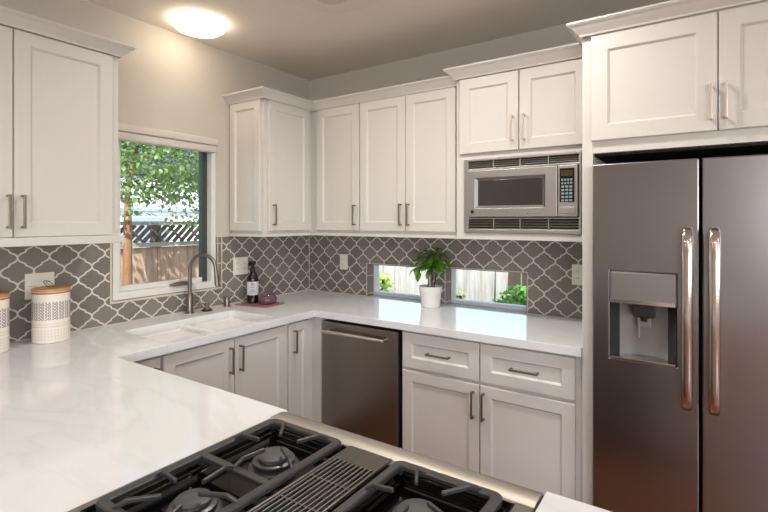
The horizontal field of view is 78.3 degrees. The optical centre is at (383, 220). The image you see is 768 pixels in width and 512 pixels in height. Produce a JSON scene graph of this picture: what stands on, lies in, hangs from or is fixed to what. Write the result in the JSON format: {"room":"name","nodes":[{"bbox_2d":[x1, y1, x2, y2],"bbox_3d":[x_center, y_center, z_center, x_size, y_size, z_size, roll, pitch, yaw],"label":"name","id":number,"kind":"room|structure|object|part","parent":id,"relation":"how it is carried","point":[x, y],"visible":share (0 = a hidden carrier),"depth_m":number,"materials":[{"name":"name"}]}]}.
{"room":"kitchen","nodes":[
{"label":"kitchen","id":0,"kind":"room"},
{"bbox_2d":[0,0,308,342],"bbox_3d":[-2.463,0.191,1.288,0.150,2.692,6.700,0,0,34],"label":"wall","id":1,"kind":"structure","parent":0,"point":[174,82],"depth_m":2.90,"materials":[{"name":"paint"}]},
{"bbox_2d":[0,5,136,246],"bbox_3d":[-1.641,-0.369,2.017,0.402,0.954,0.963,0,0,34],"label":"upper cabinet","id":2,"kind":"object","parent":1,"relation":"attached to","point":[59,82],"visible":1,"depth_m":2.06,"materials":[{"name":"paint"}]},
{"bbox_3d":[-1.642,-0.358,1.767,0.020,0.857,0.411,0,0,34],"label":"door","id":3,"kind":"part","parent":2,"relation":"part of","materials":[{"name":"paint"}]},
{"bbox_3d":[-1.516,-0.036,1.907,0.036,0.140,0.010,0,0,34],"label":"handle","id":4,"kind":"part","parent":2,"relation":"part of","materials":[{"name":"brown metal"}]},
{"bbox_3d":[-1.488,-0.036,1.949,0.036,0.140,0.010,0,0,34],"label":"handle","id":5,"kind":"part","parent":2,"relation":"part of","materials":[{"name":"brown metal"}]},
{"bbox_3d":[-1.651,0.090,2.035,0.343,0.036,0.875,0,0,34],"label":"light rail","id":6,"kind":"part","parent":2,"relation":"part of","materials":[{"name":"paint"}]},
{"bbox_3d":[-1.416,-0.358,2.104,0.020,0.857,0.393,0,0,34],"label":"door","id":7,"kind":"part","parent":2,"relation":"part of","materials":[{"name":"paint"}]},
{"bbox_3d":[-1.641,-0.818,2.017,0.402,0.055,0.963,0,0,34],"label":"crown moulding","id":8,"kind":"part","parent":2,"relation":"part of","materials":[{"name":"paint"}]},
{"bbox_2d":[0,235,308,342],"bbox_3d":[-1.380,0.339,2.756,0.012,0.469,2.745,0,0,34],"label":"tile backsplash","id":9,"kind":"structure","parent":1,"relation":"attached to","point":[282,263],"depth_m":2.58,"materials":[{"name":"tile"}]},
{"bbox_2d":[25,272,53,299],"bbox_3d":[-1.678,0.318,2.302,0.008,0.123,0.124,0,0,34],"label":"wall outlet","id":10,"kind":"object","parent":9,"relation":"attached to","point":[32,280],"visible":0.71,"depth_m":2.29,"materials":[{"name":"plastic"}]},
{"bbox_2d":[29,279,36,293],"bbox_3d":[-1.693,0.318,2.275,0.003,0.068,0.033,0,0,34],"label":"rocker switch","id":11,"kind":"object","parent":10,"relation":"attached to","point":[32,282],"depth_m":2.27,"materials":[{"name":"plastic"}]},
{"bbox_2d":[44,278,50,285],"bbox_3d":[-1.659,0.318,2.327,0.003,0.068,0.033,0,0,34],"label":"socket","id":12,"kind":"object","parent":10,"relation":"attached to","point":[48,279],"depth_m":2.33,"materials":[{"name":"plastic"}]},
{"bbox_3d":[-1.279,0.282,2.908,0.012,0.355,0.790,0,0,34],"label":"pencil trim","id":13,"kind":"part","parent":9,"relation":"part of","materials":[{"name":"ceramic"}]},
{"bbox_2d":[233,257,247,274],"bbox_3d":[-1.004,0.319,3.308,0.008,0.121,0.125,0,0,34],"label":"wall outlet","id":14,"kind":"object","parent":9,"relation":"attached to","point":[240,264],"visible":1,"depth_m":3.30,"materials":[{"name":"plastic"}]},
{"bbox_2d":[235,261,238,270],"bbox_3d":[-1.020,0.319,3.281,0.003,0.068,0.033,0,0,34],"label":"socket","id":15,"kind":"object","parent":14,"relation":"attached to","point":[236,262],"depth_m":3.28,"materials":[{"name":"plastic"}]},
{"bbox_2d":[112,140,215,300],"bbox_3d":[-1.332,-0.035,2.889,0.126,0.959,0.664,0,0,34],"label":"window","id":16,"kind":"structure","parent":1,"relation":"in","point":[207,161],"depth_m":3.12,"materials":[{"name":"white plastic"}]},
{"bbox_2d":[118,123,216,152],"bbox_3d":[-1.316,-0.488,2.812,0.054,0.091,0.729,0,0,34],"label":"window shade","id":17,"kind":"object","parent":16,"relation":"attached to","point":[126,132],"visible":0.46,"depth_m":2.80,"materials":[{"name":"fabric"}]},
{"bbox_3d":[-1.267,0.390,2.932,0.066,0.029,0.136,0,0,34],"label":"crank handle","id":18,"kind":"part","parent":16,"relation":"part of","materials":[{"name":"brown metal"}]},
{"bbox_3d":[-1.362,-0.044,2.905,0.004,0.842,0.528,0,0,34],"label":"pane","id":19,"kind":"part","parent":16,"relation":"part of","materials":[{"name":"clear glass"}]},
{"bbox_2d":[230,98,311,233],"bbox_3d":[-0.683,-0.363,3.462,0.384,0.900,0.802,0,0,34],"label":"upper cabinet","id":20,"kind":"object","parent":1,"relation":"attached to","point":[271,141],"visible":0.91,"depth_m":3.18,"materials":[{"name":"paint"}]},
{"bbox_3d":[-0.928,-0.360,3.154,0.298,0.861,0.018,0,0,34],"label":"panel","id":21,"kind":"part","parent":20,"relation":"part of","materials":[{"name":"paint"}]},
{"bbox_3d":[-0.716,-0.036,3.100,0.036,0.140,0.010,0,0,34],"label":"handle","id":22,"kind":"part","parent":20,"relation":"part of","materials":[{"name":"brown metal"}]},
{"bbox_3d":[-0.650,-0.360,3.248,0.020,0.861,0.388,0,0,34],"label":"door","id":23,"kind":"part","parent":20,"relation":"part of","materials":[{"name":"paint"}]},
{"bbox_2d":[222,75,456,110],"bbox_3d":[-0.329,-0.818,2.986,1.502,0.055,0.511,0,0,34],"label":"crown molding","id":24,"kind":"structure","parent":20,"relation":"attached to","point":[442,82],"depth_m":3.09,"materials":[{"name":"paint"}]},
{"bbox_2d":[229,232,456,238],"bbox_3d":[-0.218,0.098,3.142,1.491,0.020,0.795,0,0,34],"label":"rail","id":25,"kind":"object","parent":20,"relation":"attached to","point":[306,233],"visible":0.67,"depth_m":3.12,"materials":[{"name":"paint"}]},
{"bbox_2d":[84,0,669,80],"bbox_3d":[0.258,-1.215,-0.535,6.700,0.120,6.700,0,0,34],"label":"ceiling","id":26,"kind":"structure","parent":0,"point":[286,36],"depth_m":2.78,"materials":[{"name":"paint"}]},
{"bbox_2d":[173,13,224,37],"bbox_3d":[-1.073,-1.121,2.745,0.284,0.066,0.284,0,0,34],"label":"ceiling light","id":27,"kind":"object","parent":26,"relation":"attached to","point":[195,25],"visible":1,"depth_m":2.68,"materials":[{"name":"white glass"}]},
{"bbox_2d":[289,0,376,11],"bbox_3d":[-0.268,-1.131,2.345,0.524,0.048,0.524,0,0,34],"label":"ceiling fixture","id":28,"kind":"object","parent":26,"relation":"attached to","point":[320,5],"visible":1,"depth_m":2.50,"materials":[{"name":"paint"}]},
{"bbox_2d":[309,0,767,310],"bbox_3d":[2.081,0.191,2.185,6.400,2.692,0.150,0,0,34],"label":"wall","id":29,"kind":"structure","parent":0,"point":[429,66],"depth_m":3.24,"materials":[{"name":"paint"}]},
{"bbox_2d":[312,103,360,232],"bbox_3d":[-0.267,-0.363,3.435,0.446,0.900,0.383,0,0,34],"label":"upper cabinet","id":30,"kind":"object","parent":29,"relation":"attached to","point":[336,130],"visible":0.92,"depth_m":3.30,"materials":[{"name":"paint"}]},
{"bbox_2d":[369,295,420,301],"bbox_3d":[0.117,0.577,3.451,0.535,0.009,0.083,0,0,34],"label":"trim","id":31,"kind":"structure","parent":29,"relation":"attached to","point":[378,296],"depth_m":3.46,"materials":[{"name":"white stone"}]},
{"bbox_2d":[374,265,419,298],"bbox_3d":[0.158,0.450,3.513,0.533,0.241,0.065,0,0,34],"label":"window","id":32,"kind":"structure","parent":29,"relation":"in","point":[376,267],"depth_m":3.59,"materials":[{"name":"white plastic"}]},
{"bbox_2d":[360,86,456,234],"bbox_3d":[0.221,-0.363,3.109,0.725,0.900,0.383,0,0,34],"label":"upper cabinet","id":33,"kind":"object","parent":29,"relation":"attached to","point":[408,143],"visible":0.94,"depth_m":2.96,"materials":[{"name":"paint"}]},
{"bbox_3d":[-0.011,-0.360,3.087,0.356,0.861,0.020,0,0,34],"label":"door","id":34,"kind":"part","parent":33,"relation":"part of","materials":[{"name":"paint"}]},
{"bbox_3d":[0.099,-0.036,2.981,0.010,0.140,0.036,0,0,34],"label":"handle","id":35,"kind":"part","parent":33,"relation":"part of","materials":[{"name":"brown metal"}]},
{"bbox_3d":[0.148,-0.036,2.949,0.010,0.140,0.036,0,0,34],"label":"handle","id":36,"kind":"part","parent":33,"relation":"part of","materials":[{"name":"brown metal"}]},
{"bbox_3d":[0.283,-0.360,2.890,0.344,0.861,0.020,0,0,34],"label":"door","id":37,"kind":"part","parent":33,"relation":"part of","materials":[{"name":"paint"}]},
{"bbox_2d":[309,235,581,319],"bbox_3d":[0.308,0.341,3.275,2.239,0.465,0.012,0,0,34],"label":"tile backsplash","id":38,"kind":"structure","parent":29,"relation":"attached to","point":[547,265],"depth_m":3.11,"materials":[{"name":"tile"}]},
{"bbox_3d":[-0.617,0.340,3.893,0.008,0.463,0.008,0,0,34],"label":"corner trim","id":39,"kind":"part","parent":38,"relation":"part of","materials":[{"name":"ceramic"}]},
{"bbox_2d":[340,254,347,269],"bbox_3d":[-0.315,0.324,3.685,0.074,0.118,0.008,0,0,34],"label":"wall outlet","id":40,"kind":"object","parent":38,"relation":"attached to","point":[343,257],"visible":1,"depth_m":3.68,"materials":[{"name":"plastic"}]},
{"bbox_3d":[0.095,0.446,3.419,0.549,0.250,0.010,0,0,34],"label":"pencil trim","id":41,"kind":"part","parent":38,"relation":"part of","materials":[{"name":"ceramic"}]},
{"bbox_3d":[0.648,0.443,3.048,0.566,0.256,0.010,0,0,34],"label":"pencil trim","id":42,"kind":"part","parent":38,"relation":"part of","materials":[{"name":"ceramic"}]},
{"bbox_2d":[572,264,581,284],"bbox_3d":[1.143,0.314,2.709,0.122,0.119,0.008,0,0,34],"label":"wall outlet","id":43,"kind":"object","parent":38,"relation":"attached to","point":[576,268],"visible":0.53,"depth_m":2.73,"materials":[{"name":"plastic"}]},
{"bbox_2d":[574,269,579,280],"bbox_3d":[1.116,0.314,2.724,0.033,0.068,0.003,0,0,34],"label":"socket","id":44,"kind":"object","parent":43,"relation":"attached to","point":[576,271],"depth_m":2.72,"materials":[{"name":"plastic"}]},
{"bbox_2d":[367,264,526,313],"bbox_3d":[0.397,0.447,3.264,1.212,0.252,0.080,0,0,34],"label":"trim","id":45,"kind":"structure","parent":29,"relation":"attached to","point":[370,267],"depth_m":3.25,"materials":[{"name":"tile"}]},
{"bbox_2d":[447,303,525,313],"bbox_3d":[0.669,0.577,3.081,0.552,0.009,0.083,0,0,34],"label":"trim","id":46,"kind":"structure","parent":29,"relation":"attached to","point":[451,304],"depth_m":3.07,"materials":[{"name":"white stone"}]},
{"bbox_2d":[451,269,525,310],"bbox_3d":[0.711,0.447,3.142,0.550,0.247,0.065,0,0,34],"label":"window","id":47,"kind":"structure","parent":29,"relation":"in","point":[454,299],"depth_m":3.19,"materials":[{"name":"white plastic"}]},
{"bbox_2d":[443,42,581,241],"bbox_3d":[0.789,-0.383,2.688,0.786,0.982,0.436,0,0,34],"label":"upper cabinet","id":48,"kind":"object","parent":29,"relation":"attached to","point":[535,109],"visible":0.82,"depth_m":2.54,"materials":[{"name":"paint"}]},
{"bbox_3d":[0.582,-0.595,2.639,0.344,0.428,0.020,0,0,34],"label":"door","id":49,"kind":"part","parent":48,"relation":"part of","materials":[{"name":"paint"}]},
{"bbox_3d":[0.687,-0.497,2.537,0.010,0.140,0.036,0,0,34],"label":"handle","id":50,"kind":"part","parent":48,"relation":"part of","materials":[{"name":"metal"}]},
{"bbox_3d":[0.788,-0.843,2.687,0.786,0.061,0.435,0,0,34],"label":"crown moulding","id":51,"kind":"part","parent":48,"relation":"part of","materials":[{"name":"paint"}]},
{"bbox_2d":[464,151,581,233],"bbox_3d":[0.811,-0.140,2.673,0.633,0.419,0.354,0,0,34],"label":"microwave","id":52,"kind":"object","parent":48,"relation":"in","point":[544,196],"visible":1,"depth_m":2.52,"materials":[{"name":"silver plastic"}]},
{"bbox_3d":[0.691,-0.150,2.568,0.493,0.262,0.038,0,0,34],"label":"door","id":53,"kind":"part","parent":52,"relation":"part of","materials":[{"name":"metal"}]},
{"bbox_3d":[0.939,-0.150,2.402,0.095,0.262,0.037,0,0,34],"label":"control panel","id":54,"kind":"part","parent":52,"relation":"part of","materials":[{"name":"metal"}]},
{"bbox_3d":[0.740,-0.497,2.501,0.010,0.140,0.036,0,0,34],"label":"handle","id":55,"kind":"part","parent":48,"relation":"part of","materials":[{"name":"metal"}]},
{"bbox_3d":[0.874,-0.595,2.444,0.343,0.428,0.020,0,0,34],"label":"door","id":56,"kind":"part","parent":48,"relation":"part of","materials":[{"name":"paint"}]},
{"bbox_3d":[0.258,1.512,-0.535,6.700,0.050,6.700,0,0,34],"label":"floor","id":57,"kind":"structure","parent":0,"visible":0},
{"bbox_2d":[134,356,159,369],"bbox_3d":[-1.327,1.051,2.244,0.648,0.871,0.224,0,0,34],"label":"base cabinet","id":58,"kind":"object","parent":57,"relation":"on","point":[154,362],"visible":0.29,"depth_m":2.14,"materials":[{"name":"paint"}]},
{"bbox_2d":[159,324,285,409],"bbox_3d":[-1.042,1.051,2.669,0.648,0.871,0.798,0,0,34],"label":"base cabinet","id":59,"kind":"object","parent":57,"relation":"on","point":[252,365],"visible":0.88,"depth_m":2.56,"materials":[{"name":"paint"}]},
{"bbox_3d":[-0.916,1.001,2.356,0.020,0.743,0.401,0,0,34],"label":"door","id":60,"kind":"part","parent":59,"relation":"part of","materials":[{"name":"paint"}]},
{"bbox_3d":[-0.800,0.739,2.481,0.036,0.140,0.010,0,0,34],"label":"handle","id":61,"kind":"part","parent":59,"relation":"part of","materials":[{"name":"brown metal"}]},
{"bbox_3d":[-0.764,0.739,2.535,0.036,0.140,0.010,0,0,34],"label":"handle","id":62,"kind":"part","parent":59,"relation":"part of","materials":[{"name":"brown metal"}]},
{"bbox_3d":[-0.699,1.001,2.681,0.020,0.743,0.373,0,0,34],"label":"door","id":63,"kind":"part","parent":59,"relation":"part of","materials":[{"name":"paint"}]},
{"bbox_2d":[67,412,543,511],"bbox_3d":[-0.143,0.962,0.960,0.758,0.850,0.694,0,0,34],"label":"gas range","id":64,"kind":"object","parent":57,"relation":"on","point":[284,462],"visible":0.98,"depth_m":1.03,"materials":[{"name":"metal"}]},
{"bbox_3d":[-0.385,0.579,0.952,0.113,0.026,0.113,0,0,34],"label":"burner","id":65,"kind":"part","parent":64,"relation":"part of","materials":[{"name":"metal"}]},
{"bbox_3d":[-0.264,0.579,1.132,0.120,0.026,0.120,0,0,34],"label":"burner","id":66,"kind":"part","parent":64,"relation":"part of","materials":[{"name":"metal"}]},
{"bbox_2d":[274,464,343,511],"bbox_3d":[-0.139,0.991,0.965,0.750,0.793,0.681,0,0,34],"label":"grill grate","id":67,"kind":"object","parent":64,"relation":"in","point":[313,466],"depth_m":1.04,"materials":[{"name":"metal"}]},
{"bbox_2d":[285,317,326,422],"bbox_3d":[-0.573,1.051,3.346,0.674,0.871,0.847,0,0,34],"label":"base cabinet","id":68,"kind":"object","parent":57,"relation":"on","point":[303,337],"visible":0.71,"depth_m":2.96,"materials":[{"name":"paint"}]},
{"bbox_3d":[-0.538,0.739,2.872,0.036,0.140,0.010,0,0,34],"label":"handle","id":69,"kind":"part","parent":68,"relation":"part of","materials":[{"name":"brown metal"}]},
{"bbox_3d":[-0.531,1.001,2.930,0.020,0.743,0.176,0,0,34],"label":"door","id":70,"kind":"part","parent":68,"relation":"part of","materials":[{"name":"paint"}]},
{"bbox_2d":[0,290,610,511],"bbox_3d":[-0.127,0.563,1.937,2.992,0.102,2.720,0,0,34],"label":"countertop","id":71,"kind":"structure","parent":68,"relation":"on","point":[81,421],"depth_m":1.55,"materials":[{"name":"white stone"}]},
{"bbox_2d":[0,292,9,353],"bbox_3d":[-1.720,0.429,2.045,0.154,0.286,0.154,0,0,34],"label":"canister","id":72,"kind":"object","parent":71,"relation":"on","point":[4,296],"visible":1,"depth_m":2.05,"materials":[{"name":"ceramic"}]},
{"bbox_3d":[-1.720,0.326,2.045,0.154,0.014,0.154,0,0,34],"label":"lid","id":73,"kind":"part","parent":72,"relation":"part of","materials":[{"name":"brown wood"}]},
{"bbox_2d":[31,280,70,343],"bbox_3d":[-1.591,0.429,2.256,0.154,0.286,0.154,0,0,34],"label":"canister","id":74,"kind":"object","parent":71,"relation":"on","point":[50,305],"visible":1,"depth_m":2.20,"materials":[{"name":"ceramic"}]},
{"bbox_3d":[-1.591,0.326,2.256,0.154,0.014,0.154,0,0,34],"label":"lid","id":75,"kind":"part","parent":74,"relation":"part of","materials":[{"name":"brown wood"}]},
{"bbox_2d":[140,317,255,340],"bbox_3d":[-1.001,0.703,2.619,0.419,0.210,0.722,0,0,34],"label":"sink","id":76,"kind":"object","parent":71,"relation":"in","point":[185,330],"visible":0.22,"depth_m":2.66,"materials":[{"name":"white ceramic"}]},
{"bbox_3d":[-1.102,0.711,2.467,0.419,0.193,0.357,0,0,34],"label":"bowl","id":77,"kind":"part","parent":76,"relation":"part of","materials":[{"name":"white ceramic"}]},
{"bbox_3d":[-0.900,0.711,2.770,0.419,0.193,0.359,0,0,34],"label":"bowl","id":78,"kind":"part","parent":76,"relation":"part of","materials":[{"name":"white ceramic"}]},
{"bbox_2d":[185,253,219,313],"bbox_3d":[-1.114,0.386,2.924,0.231,0.375,0.083,0,0,8],"label":"faucet","id":79,"kind":"object","parent":71,"relation":"on","point":[190,300],"visible":1,"depth_m":2.91,"materials":[{"name":"silver metal"}]},
{"bbox_3d":[-1.166,0.517,2.955,0.090,0.066,0.042,0,0,-25],"label":"lever","id":80,"kind":"part","parent":79,"relation":"part of","materials":[{"name":"silver metal"}]},
{"bbox_3d":[-1.114,0.331,2.904,0.203,0.265,0.023,0,0,12],"label":"spout","id":81,"kind":"part","parent":79,"relation":"part of","materials":[{"name":"silver metal"}]},
{"bbox_2d":[201,302,212,311],"bbox_3d":[-1.124,0.545,2.997,0.068,0.056,0.068,0,0,34],"label":"soap dispenser","id":82,"kind":"object","parent":71,"relation":"on","point":[207,308],"visible":0.97,"depth_m":2.98,"materials":[{"name":"silver plastic"}]},
{"bbox_3d":[-1.048,0.542,3.149,0.046,0.061,0.046,0,0,34],"label":"air gap cap","id":83,"kind":"part","parent":71,"relation":"part of","materials":[{"name":"silver metal"}]},
{"bbox_2d":[235,302,283,307],"bbox_3d":[-0.848,0.570,3.225,0.270,0.006,0.196,0,0,26],"label":"tray","id":84,"kind":"object","parent":71,"relation":"on","point":[242,303],"visible":0.76,"depth_m":3.18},
{"bbox_2d":[247,261,258,302],"bbox_3d":[-0.908,0.424,3.250,0.086,0.285,0.079,0,0,-42],"label":"soap bottle","id":85,"kind":"object","parent":84,"relation":"on","point":[252,279],"visible":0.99,"depth_m":3.22,"materials":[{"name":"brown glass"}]},
{"bbox_3d":[-0.905,0.455,3.253,0.077,0.222,0.077,0,0,34],"label":"glass","id":86,"kind":"part","parent":85,"relation":"part of","materials":[{"name":"brown glass"}]},
{"bbox_2d":[258,288,276,304],"bbox_3d":[-0.797,0.516,3.223,0.128,0.101,0.128,0,0,34],"label":"candy jar","id":87,"kind":"object","parent":84,"relation":"on","point":[266,297],"visible":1,"depth_m":3.18,"materials":[{"name":"purple glass"}]},
{"bbox_3d":[-0.797,0.489,3.223,0.110,0.046,0.110,0,0,34],"label":"lid","id":88,"kind":"part","parent":87,"relation":"part of","materials":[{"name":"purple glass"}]},
{"bbox_2d":[258,295,276,304],"bbox_3d":[-0.797,0.539,3.223,0.128,0.054,0.128,0,0,34],"label":"bowl","id":89,"kind":"object","parent":87,"relation":"on","point":[262,299],"depth_m":3.17,"materials":[{"name":"purple glass"}]},
{"bbox_2d":[406,247,452,307],"bbox_3d":[0.292,0.376,3.122,0.345,0.394,0.203,0,0,34],"label":"potted plant","id":90,"kind":"object","parent":71,"relation":"on","point":[430,294],"visible":1,"depth_m":3.09,"materials":[{"name":"green plant"}]},
{"bbox_3d":[0.309,0.504,3.138,0.157,0.138,0.157,0,0,34],"label":"pot","id":91,"kind":"part","parent":90,"relation":"part of","materials":[{"name":"ceramic"}]},
{"bbox_2d":[321,319,401,447],"bbox_3d":[-0.003,1.052,3.060,0.578,0.866,0.656,0,0,34],"label":"dishwasher","id":92,"kind":"object","parent":57,"relation":"on","point":[362,363],"visible":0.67,"depth_m":2.81,"materials":[{"name":"metal"}]},
{"bbox_3d":[-0.183,0.688,2.820,0.468,0.020,0.056,0,0,34],"label":"handle","id":93,"kind":"part","parent":92,"relation":"part of","materials":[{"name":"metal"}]},
{"bbox_2d":[402,330,581,501],"bbox_3d":[0.656,1.051,2.645,0.967,0.871,0.648,0,0,34],"label":"base cabinet","id":94,"kind":"object","parent":57,"relation":"on","point":[510,414],"visible":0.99,"depth_m":2.37,"materials":[{"name":"paint"}]},
{"bbox_3d":[0.286,0.727,2.525,0.140,0.010,0.036,0,0,34],"label":"handle","id":95,"kind":"part","parent":94,"relation":"part of","materials":[{"name":"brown metal"}]},
{"bbox_3d":[0.300,0.727,2.548,0.459,0.196,0.020,0,0,34],"label":"drawer","id":96,"kind":"part","parent":94,"relation":"part of","materials":[{"name":"paint"}]},
{"bbox_3d":[0.300,1.107,2.548,0.459,0.531,0.020,0,0,34],"label":"door","id":97,"kind":"part","parent":94,"relation":"part of","materials":[{"name":"paint"}]},
{"bbox_3d":[0.452,0.944,2.414,0.010,0.140,0.036,0,0,34],"label":"handle","id":98,"kind":"part","parent":94,"relation":"part of","materials":[{"name":"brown metal"}]},
{"bbox_3d":[0.498,0.944,2.383,0.010,0.140,0.036,0,0,34],"label":"handle","id":99,"kind":"part","parent":94,"relation":"part of","materials":[{"name":"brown metal"}]},
{"bbox_3d":[0.671,0.727,2.267,0.140,0.010,0.036,0,0,34],"label":"handle","id":100,"kind":"part","parent":94,"relation":"part of","materials":[{"name":"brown metal"}]},
{"bbox_3d":[0.686,0.727,2.289,0.459,0.196,0.020,0,0,34],"label":"drawer","id":101,"kind":"part","parent":94,"relation":"part of","materials":[{"name":"paint"}]},
{"bbox_3d":[0.686,1.107,2.289,0.459,0.531,0.020,0,0,34],"label":"door","id":102,"kind":"part","parent":94,"relation":"part of","materials":[{"name":"paint"}]},
{"bbox_2d":[566,0,767,505],"bbox_3d":[1.451,0.306,2.087,1.078,2.361,0.695,0,0,34],"label":"tall cabinet","id":103,"kind":"object","parent":57,"relation":"on","point":[694,87],"visible":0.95,"depth_m":1.94,"materials":[{"name":"paint"}]},
{"bbox_3d":[1.086,0.334,2.375,0.044,2.304,0.622,0,0,34],"label":"panel","id":104,"kind":"part","parent":103,"relation":"part of","materials":[{"name":"paint"}]},
{"bbox_3d":[1.112,-0.582,1.971,0.458,0.462,0.020,0,0,34],"label":"door","id":105,"kind":"part","parent":103,"relation":"part of","materials":[{"name":"paint"}]},
{"bbox_3d":[1.325,-0.847,1.899,1.078,0.056,0.243,0,0,34],"label":"crown moulding","id":106,"kind":"part","parent":103,"relation":"part of","materials":[{"name":"paint"}]},
{"bbox_3d":[1.326,-0.558,1.853,0.934,0.520,0.022,0,0,34],"label":"rail","id":107,"kind":"part","parent":103,"relation":"part of","materials":[{"name":"paint"}]},
{"bbox_3d":[1.269,-0.461,1.833,0.010,0.140,0.036,0,0,34],"label":"handle","id":108,"kind":"part","parent":103,"relation":"part of","materials":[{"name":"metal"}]},
{"bbox_3d":[1.309,-0.461,1.806,0.010,0.140,0.036,0,0,34],"label":"handle","id":109,"kind":"part","parent":103,"relation":"part of","materials":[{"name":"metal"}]},
{"bbox_3d":[1.503,-0.582,1.709,0.474,0.462,0.020,0,0,34],"label":"door","id":110,"kind":"part","parent":103,"relation":"part of","materials":[{"name":"paint"}]},
{"bbox_2d":[593,154,767,511],"bbox_3d":[1.435,0.618,2.016,0.908,1.715,0.731,0,0,34],"label":"refrigerator","id":111,"kind":"object","parent":57,"relation":"on","point":[680,247],"visible":1,"depth_m":1.86,"materials":[{"name":"silver metal"}]},
{"bbox_3d":[1.068,0.279,1.948,0.238,0.132,0.072,0,0,34],"label":"dispenser panel","id":112,"kind":"part","parent":111,"relation":"part of","materials":[{"name":"silver metal"}]},
{"bbox_3d":[1.073,0.445,1.947,0.050,0.085,0.008,0,0,34],"label":"dispenser lever","id":113,"kind":"part","parent":111,"relation":"part of","materials":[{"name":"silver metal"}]},
{"bbox_3d":[1.072,0.380,1.946,0.080,0.070,0.046,0,0,34],"label":"dispenser spout","id":114,"kind":"part","parent":111,"relation":"part of","materials":[{"name":"black plastic"}]},
{"bbox_3d":[1.076,0.574,1.954,0.380,1.627,0.072,0,0,34],"label":"freezer door","id":115,"kind":"part","parent":111,"relation":"part of","materials":[{"name":"metal"}]},
{"bbox_3d":[1.163,0.381,1.810,0.036,0.712,0.086,0,0,34],"label":"handle","id":116,"kind":"part","parent":111,"relation":"part of","materials":[{"name":"metal"}]},
{"bbox_3d":[1.234,0.381,1.762,0.036,0.712,0.086,0,0,34],"label":"handle","id":117,"kind":"part","parent":111,"relation":"part of","materials":[{"name":"metal"}]},
{"bbox_3d":[1.458,0.574,1.699,0.518,1.627,0.072,0,0,34],"label":"door","id":118,"kind":"part","parent":111,"relation":"part of","materials":[{"name":"metal"}]},
{"label":"outside","id":119,"kind":"structure","parent":0,"visible":0},
{"bbox_2d":[480,272,521,302],"bbox_3d":[-0.893,1.987,5.292,26.000,0.100,26.000,0,0,34],"label":"ground","id":120,"kind":"structure","parent":119,"point":[480,272],"depth_m":14.04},
{"bbox_2d":[121,141,198,284],"bbox_3d":[-2.689,-0.068,6.067,1.647,4.012,3.216,0,0,34],"label":"tree","id":121,"kind":"object","parent":120,"relation":"on","point":[132,168],"visible":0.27,"depth_m":5.64,"materials":[{"name":"green plant"}]},
{"bbox_2d":[121,221,198,285],"bbox_3d":[-2.898,0.975,5.741,0.150,1.925,5.750,0,0,34],"label":"wooden fence","id":122,"kind":"object","parent":120,"relation":"on","point":[153,262],"visible":0.09,"depth_m":5.87,"materials":[{"name":"brown wood"}]},
{"bbox_3d":[-2.843,0.992,5.876,0.090,1.890,0.090,0,0,34],"label":"post","id":123,"kind":"part","parent":122,"relation":"part of","materials":[{"name":"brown wood"}]},
{"bbox_2d":[121,144,198,248],"bbox_3d":[-6.717,-0.138,10.999,2.170,4.150,13.600,0,0,34],"label":"neighbouring house","id":124,"kind":"structure","parent":120,"relation":"on","point":[165,214],"depth_m":11.27,"materials":[{"name":"white"}]},
{"bbox_2d":[379,271,397,291],"bbox_3d":[0.005,1.246,5.120,0.364,1.384,0.385,0,0,-11],"label":"shrub","id":125,"kind":"object","parent":120,"relation":"on","point":[384,284],"visible":0.11,"depth_m":5.10,"materials":[{"name":"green plant"}]},
{"bbox_2d":[379,265,507,301],"bbox_3d":[-0.188,1.102,5.698,3.520,1.630,0.060,0,0,34],"label":"wooden fence","id":126,"kind":"object","parent":120,"relation":"on","point":[493,283],"visible":0.02,"depth_m":4.97,"materials":[{"name":"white wood"}]},
{"bbox_2d":[456,289,466,298],"bbox_3d":[0.730,1.297,4.630,0.257,1.282,0.266,0,0,34],"label":"shrub","id":127,"kind":"object","parent":120,"relation":"on","point":[460,291],"visible":0.07,"depth_m":4.62,"materials":[{"name":"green plant"}]},
{"bbox_2d":[492,284,525,304],"bbox_3d":[1.251,1.274,4.392,0.558,1.328,0.513,0,0,34],"label":"shrub","id":128,"kind":"object","parent":120,"relation":"on","point":[521,293],"visible":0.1,"depth_m":4.38,"materials":[{"name":"green plant"}]},
{"bbox_2d":[506,272,525,301],"bbox_3d":[2.380,1.052,4.706,2.891,1.730,0.070,0,0,34],"label":"wooden fence","id":129,"kind":"object","parent":120,"relation":"on","point":[513,278],"visible":0.02,"depth_m":5.28,"materials":[{"name":"brown wood"}]}
]}

